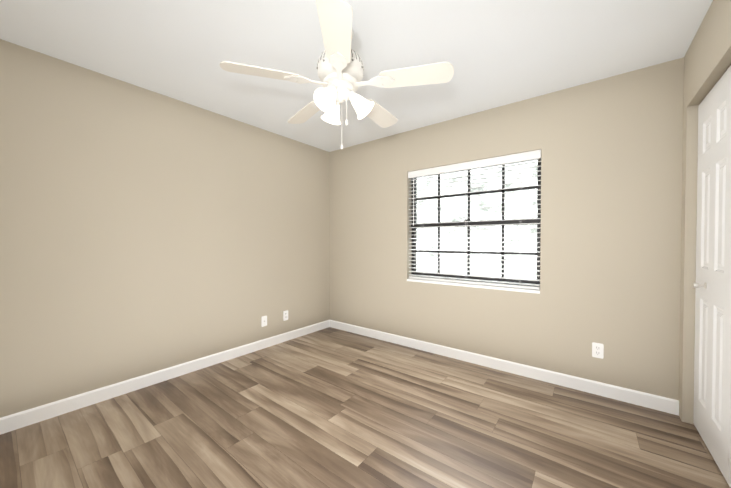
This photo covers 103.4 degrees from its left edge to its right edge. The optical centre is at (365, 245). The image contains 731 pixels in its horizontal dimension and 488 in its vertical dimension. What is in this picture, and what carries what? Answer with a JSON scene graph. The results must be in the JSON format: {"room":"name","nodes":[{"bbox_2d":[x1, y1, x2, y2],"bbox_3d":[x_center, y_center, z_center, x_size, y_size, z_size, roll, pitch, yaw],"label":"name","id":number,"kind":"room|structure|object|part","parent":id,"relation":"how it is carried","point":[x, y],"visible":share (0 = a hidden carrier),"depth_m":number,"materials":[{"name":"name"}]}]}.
{"room":"empty bedroom","nodes":[
{"label":"empty bedroom","id":0,"kind":"room"},
{"bbox_2d":[0,39,329,417],"bbox_3d":[-1.613,-0.068,2.775,0.200,2.440,3.760,1,1,38],"label":"wall","id":1,"kind":"structure","parent":0,"point":[143,231],"depth_m":2.31,"materials":[{"name":"beige paint"}]},
{"bbox_2d":[0,320,329,434],"bbox_3d":[-1.529,1.103,2.727,0.013,0.100,3.360,1,1,38],"label":"baseboard","id":2,"kind":"structure","parent":1,"relation":"attached to","point":[12,422],"depth_m":2.31,"materials":[{"name":"white wood"}]},
{"bbox_2d":[261,316,266,326],"bbox_3d":[-1.130,0.844,3.232,0.017,0.115,0.070,1,1,38],"label":"outlet","id":3,"kind":"object","parent":1,"relation":"attached to","point":[263,321],"visible":1,"depth_m":3.23,"materials":[{"name":"white plastic"}]},
{"bbox_2d":[283,310,287,320],"bbox_3d":[-0.955,0.836,3.464,0.009,0.115,0.070,1,1,38],"label":"duplex electrical outlet","id":4,"kind":"object","parent":1,"relation":"attached to","point":[285,315],"visible":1,"depth_m":3.46,"materials":[{"name":"white plastic"}]},
{"bbox_2d":[0,0,712,151],"bbox_3d":[0.071,-1.344,1.446,4.468,0.150,3.760,1,1,38],"label":"ceiling","id":5,"kind":"structure","parent":0,"point":[496,53],"depth_m":1.85,"materials":[{"name":"white paint"}]},
{"bbox_2d":[220,0,453,148],"bbox_3d":[-0.135,-0.936,1.754,1.233,0.675,1.207,1,1,38],"label":"ceiling fan","id":6,"kind":"object","parent":5,"relation":"hanging from","point":[340,67],"visible":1,"depth_m":1.61,"materials":[{"name":"white metal"}]},
{"bbox_2d":[0,327,729,487],"bbox_3d":[0.071,1.231,1.483,4.468,0.120,3.760,1,1,38],"label":"floor","id":7,"kind":"structure","parent":0,"point":[329,407],"depth_m":1.79,"materials":[{"name":"brown wood"}]},
{"bbox_2d":[329,57,683,399],"bbox_3d":[1.243,-0.068,2.808,4.268,2.440,0.200,1,1,38],"label":"wall","id":8,"kind":"structure","parent":0,"point":[611,148],"depth_m":2.38,"materials":[{"name":"beige paint"}]},
{"bbox_2d":[407,278,539,293],"bbox_3d":[1.018,0.393,2.926,1.306,0.026,0.111,1,1,38],"label":"window sill","id":9,"kind":"structure","parent":8,"relation":"attached to","point":[480,286],"depth_m":2.80,"materials":[{"name":"white"}]},
{"bbox_2d":[411,160,540,285],"bbox_3d":[1.059,-0.227,2.971,1.306,1.221,0.075,1,1,38],"label":"window","id":10,"kind":"structure","parent":8,"relation":"in","point":[480,222],"depth_m":2.92,"materials":[{"name":"glass"}]},
{"bbox_2d":[408,149,540,289],"bbox_3d":[1.013,-0.229,2.911,1.296,1.211,0.079,1,1,38],"label":"window blinds","id":11,"kind":"object","parent":10,"relation":"attached to","point":[534,155],"visible":0.92,"depth_m":2.83,"materials":[{"name":"white plastic"}]},
{"bbox_2d":[330,320,678,415],"bbox_3d":[0.827,1.099,3.013,3.355,0.100,0.013,1,1,38],"label":"baseboard","id":12,"kind":"structure","parent":8,"relation":"attached to","point":[657,402],"depth_m":2.51,"materials":[{"name":"white wood"}]},
{"bbox_2d":[592,342,603,358],"bbox_3d":[1.808,0.815,2.248,0.070,0.115,0.009,1,1,38],"label":"duplex electrical outlet","id":13,"kind":"object","parent":8,"relation":"attached to","point":[597,350],"visible":1,"depth_m":2.25,"materials":[{"name":"white plastic"}]},
{"bbox_2d":[679,0,730,424],"bbox_3d":[1.169,-0.037,0.610,0.115,2.440,3.360,1,1,38],"label":"wall","id":14,"kind":"structure","parent":0,"point":[710,44],"depth_m":1.88,"materials":[{"name":"beige paint"}]},
{"bbox_2d":[693,66,730,482],"bbox_3d":[1.943,0.131,1.634,0.088,2.051,0.602,1,1,38],"label":"closet door","id":15,"kind":"structure","parent":14,"relation":"in","point":[712,363],"depth_m":1.59,"materials":[{"name":"white paint"}]},
{"bbox_3d":[1.982,0.235,1.714,0.054,0.038,0.038,1,1,38],"label":"knob","id":16,"kind":"part","parent":15,"relation":"part of","materials":[{"name":"white metal"}]},
{"bbox_2d":[728,369,730,487],"bbox_3d":[1.570,0.138,1.156,0.088,2.051,0.602,1,1,38],"label":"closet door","id":17,"kind":"structure","parent":14,"relation":"in","point":[729,482],"depth_m":1.39,"materials":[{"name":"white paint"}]},
{"bbox_2d":[687,45,730,106],"bbox_3d":[1.752,-0.901,1.384,0.070,0.004,1.214,1,1,38],"label":"soffit","id":18,"kind":"structure","parent":0,"point":[723,65],"depth_m":1.56,"materials":[{"name":"beige paint"}]},
{"label":"outside","id":19,"kind":"structure","parent":0,"visible":0},
{"bbox_2d":[417,160,537,278],"bbox_3d":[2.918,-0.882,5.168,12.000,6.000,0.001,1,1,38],"label":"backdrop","id":20,"kind":"structure","parent":19,"point":[456,216],"depth_m":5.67,"materials":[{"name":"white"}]}
]}

